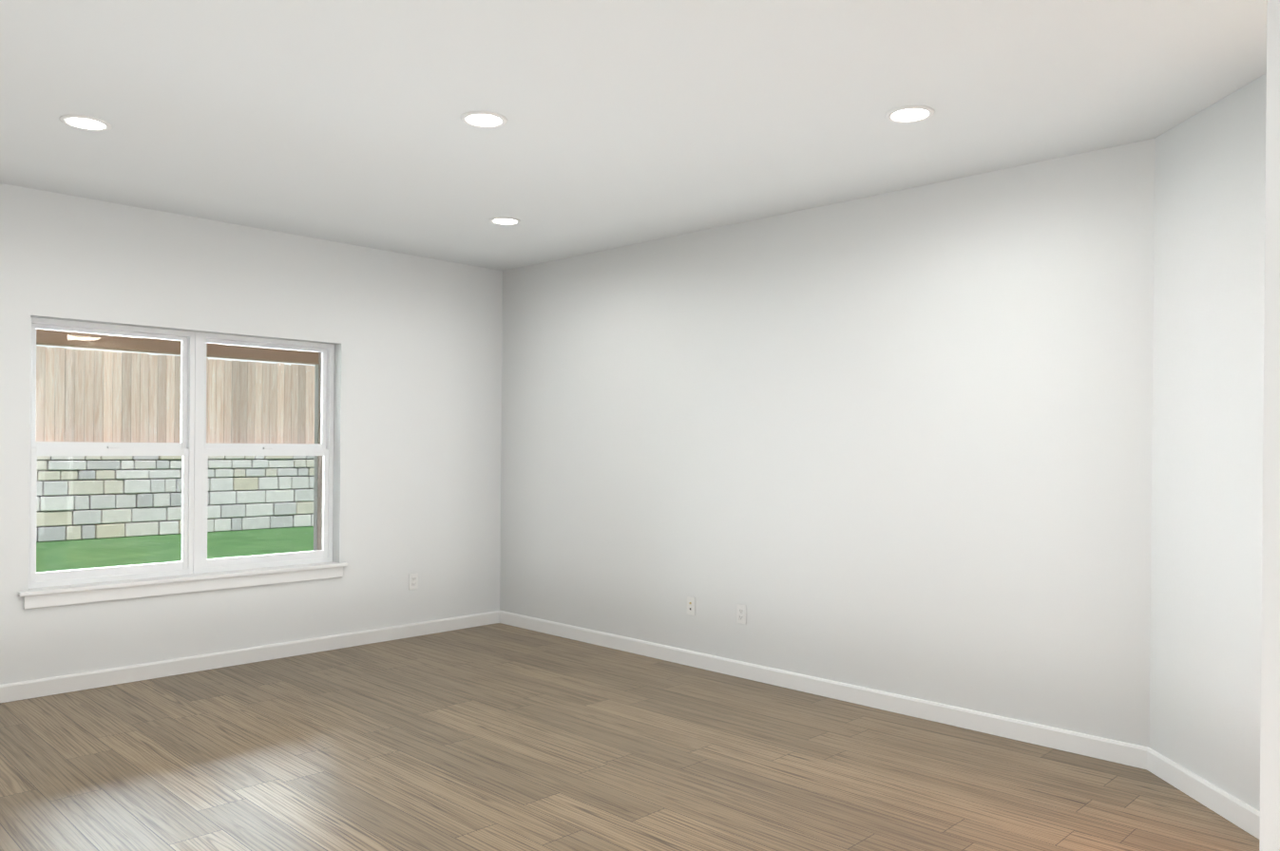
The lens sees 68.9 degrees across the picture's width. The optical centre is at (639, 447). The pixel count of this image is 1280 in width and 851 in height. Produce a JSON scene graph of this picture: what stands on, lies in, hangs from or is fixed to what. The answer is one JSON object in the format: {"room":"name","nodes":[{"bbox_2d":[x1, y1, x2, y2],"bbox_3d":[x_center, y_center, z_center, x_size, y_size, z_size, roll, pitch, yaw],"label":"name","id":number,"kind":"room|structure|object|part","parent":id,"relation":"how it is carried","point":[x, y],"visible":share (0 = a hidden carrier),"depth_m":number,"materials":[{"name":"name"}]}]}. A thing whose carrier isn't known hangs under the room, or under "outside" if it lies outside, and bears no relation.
{"room":"empty living room","nodes":[
{"label":"empty living room","id":0,"kind":"room"},
{"bbox_2d":[0,183,502,685],"bbox_3d":[-1.868,-0.007,6.609,0.220,2.740,7.230,1,0,44],"label":"wall","id":1,"kind":"structure","parent":0,"point":[414,341],"depth_m":6.13,"materials":[{"name":"paint"}]},
{"bbox_2d":[18,317,347,609],"bbox_3d":[-2.701,0.085,5.697,0.210,1.577,1.890,1,0,44],"label":"living room window","id":2,"kind":"structure","parent":1,"relation":"in","point":[194,569],"depth_m":5.69,"materials":[{"name":"white plastic"}]},
{"bbox_3d":[-2.679,0.826,5.670,0.130,0.095,1.890,1,0,44],"label":"sill","id":3,"kind":"part","parent":2,"relation":"part of","materials":[{"name":"white wood"}]},
{"bbox_2d":[0,611,501,703],"bbox_3d":[-2.716,1.308,5.584,0.014,0.094,4.620,1,0,44],"label":"baseboard","id":4,"kind":"structure","parent":1,"relation":"attached to","point":[50,686],"depth_m":5.75,"materials":[{"name":"white wood"}]},
{"bbox_2d":[408,573,418,590],"bbox_3d":[-1.629,0.969,6.700,0.009,0.115,0.070,1,0,44],"label":"electrical outlet","id":5,"kind":"object","parent":1,"relation":"attached to","point":[412,581],"visible":1,"depth_m":6.70,"materials":[{"name":"white plastic"}]},
{"bbox_2d":[317,352,322,550],"bbox_3d":[-1.899,0.043,6.807,0.100,3.040,7.230,1,0,44],"label":"stone veneer","id":6,"kind":"object","parent":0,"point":[319,507],"depth_m":6.50,"materials":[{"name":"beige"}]},
{"bbox_2d":[0,623,1259,850],"bbox_3d":[-0.470,1.438,2.885,10.200,0.120,10.600,1,0,44],"label":"floor","id":7,"kind":"structure","parent":0,"point":[498,737],"depth_m":3.99,"materials":[{"name":"brown wood"}]},
{"bbox_2d":[0,0,1267,270],"bbox_3d":[-0.445,-1.422,2.883,10.200,0.120,10.600,1,0,44],"label":"ceiling","id":8,"kind":"structure","parent":0,"point":[631,122],"depth_m":3.67,"materials":[{"name":"paint"}]},
{"bbox_2d":[59,114,112,131],"bbox_3d":[-2.355,-1.375,3.961,0.191,0.008,0.191,1,0,44],"label":"recessed light","id":9,"kind":"object","parent":8,"relation":"in","point":[85,123],"visible":1,"depth_m":3.96,"materials":[{"name":"white plastic"}]},
{"bbox_2d":[460,111,507,128],"bbox_3d":[-0.649,-1.360,3.877,0.191,0.008,0.191,1,0,44],"label":"recessed light","id":10,"kind":"object","parent":8,"relation":"in","point":[485,119],"visible":1,"depth_m":3.87,"materials":[{"name":"white plastic"}]},
{"bbox_2d":[489,216,520,225],"bbox_3d":[-0.814,-1.363,5.629,0.191,0.008,0.191,1,0,44],"label":"recessed light","id":11,"kind":"object","parent":8,"relation":"in","point":[504,220],"visible":0.98,"depth_m":5.62,"materials":[{"name":"white plastic"}]},
{"bbox_2d":[885,105,934,123],"bbox_3d":[1.092,-1.345,3.773,0.191,0.008,0.191,1,0,44],"label":"recessed light","id":12,"kind":"object","parent":8,"relation":"in","point":[906,114],"visible":0.98,"depth_m":3.76,"materials":[{"name":"white plastic"}]},
{"bbox_2d":[499,138,1154,747],"bbox_3d":[0.630,0.015,5.677,4.660,2.740,0.120,1,0,44],"label":"wall","id":13,"kind":"structure","parent":0,"point":[899,443],"depth_m":4.99,"materials":[{"name":"paint"}]},
{"bbox_2d":[687,596,695,615],"bbox_3d":[0.319,1.005,5.879,0.070,0.115,0.015,1,0,44],"label":"outlet","id":14,"kind":"object","parent":13,"relation":"attached to","point":[691,605],"visible":1,"depth_m":5.88,"materials":[{"name":"white plastic"}]},
{"bbox_2d":[736,604,746,625],"bbox_3d":[0.610,1.006,5.600,0.070,0.115,0.009,1,0,44],"label":"electrical outlet","id":15,"kind":"object","parent":13,"relation":"attached to","point":[741,612],"visible":1,"depth_m":5.60,"materials":[{"name":"white plastic"}]},
{"bbox_2d":[1149,73,1266,811],"bbox_3d":[2.288,0.031,3.543,0.120,2.740,1.104,0,0,-1],"label":"wall","id":16,"kind":"structure","parent":0,"point":[1207,447],"depth_m":3.64,"materials":[{"name":"paint"}]},
{"bbox_2d":[1259,0,1279,850],"bbox_3d":[2.767,0.037,1.224,3.265,2.740,0.160,1,0,44],"label":"wall","id":17,"kind":"structure","parent":0,"point":[1270,790],"depth_m":2.29,"materials":[{"name":"paint"}]},
{"label":"outside","id":18,"kind":"structure","parent":0,"visible":0},
{"bbox_2d":[36,526,313,573],"bbox_3d":[-22.665,1.467,28.268,59.780,0.200,80.000,1,0,44],"label":"grass","id":19,"kind":"structure","parent":18,"point":[75,554],"depth_m":13.97,"materials":[{"name":"green plant"}]},
{"bbox_2d":[36,458,314,527],"bbox_3d":[-7.808,0.799,16.596,0.245,1.510,20.000,1,0,44],"label":"mortar","id":20,"kind":"object","parent":19,"relation":"on","point":[169,478],"depth_m":15.88,"materials":[{"name":"grey concrete"}]},
{"bbox_2d":[35,345,314,443],"bbox_3d":[-7.775,-0.781,16.589,0.060,1.612,20.017,1,0,44],"label":"fence","id":21,"kind":"object","parent":20,"relation":"on","point":[246,429],"depth_m":16.00,"materials":[{"name":"brown wood"}]},
{"bbox_2d":[36,456,314,542],"bbox_3d":[-7.470,0.767,16.592,0.235,1.462,20.414,1,0,44],"label":"stones","id":22,"kind":"object","parent":20,"relation":"attached to","point":[151,488],"depth_m":15.74,"materials":[{"name":"stone"}]},
{"bbox_3d":[-2.749,1.469,8.943,4.280,0.170,8.900,1,0,44],"label":"patio slab","id":23,"kind":"object","parent":19,"relation":"on","visible":0},
{"bbox_2d":[313,363,318,551],"bbox_3d":[-3.730,0.209,10.791,0.080,2.330,0.095,1,0,44],"label":"downspout","id":24,"kind":"object","parent":23,"relation":"on","point":[315,457],"depth_m":10.77,"materials":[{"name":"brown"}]},
{"bbox_3d":[-3.599,0.210,10.911,0.240,2.330,0.240,1,0,44],"label":"patio post","id":25,"kind":"object","parent":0,"visible":0},
{"bbox_2d":[36,328,318,364],"bbox_3d":[-2.744,-1.146,8.959,4.330,0.400,8.900,1,0,44],"label":"roof","id":26,"kind":"structure","parent":25,"relation":"on","point":[148,346],"depth_m":9.44,"materials":[{"name":"beige"}]}
]}

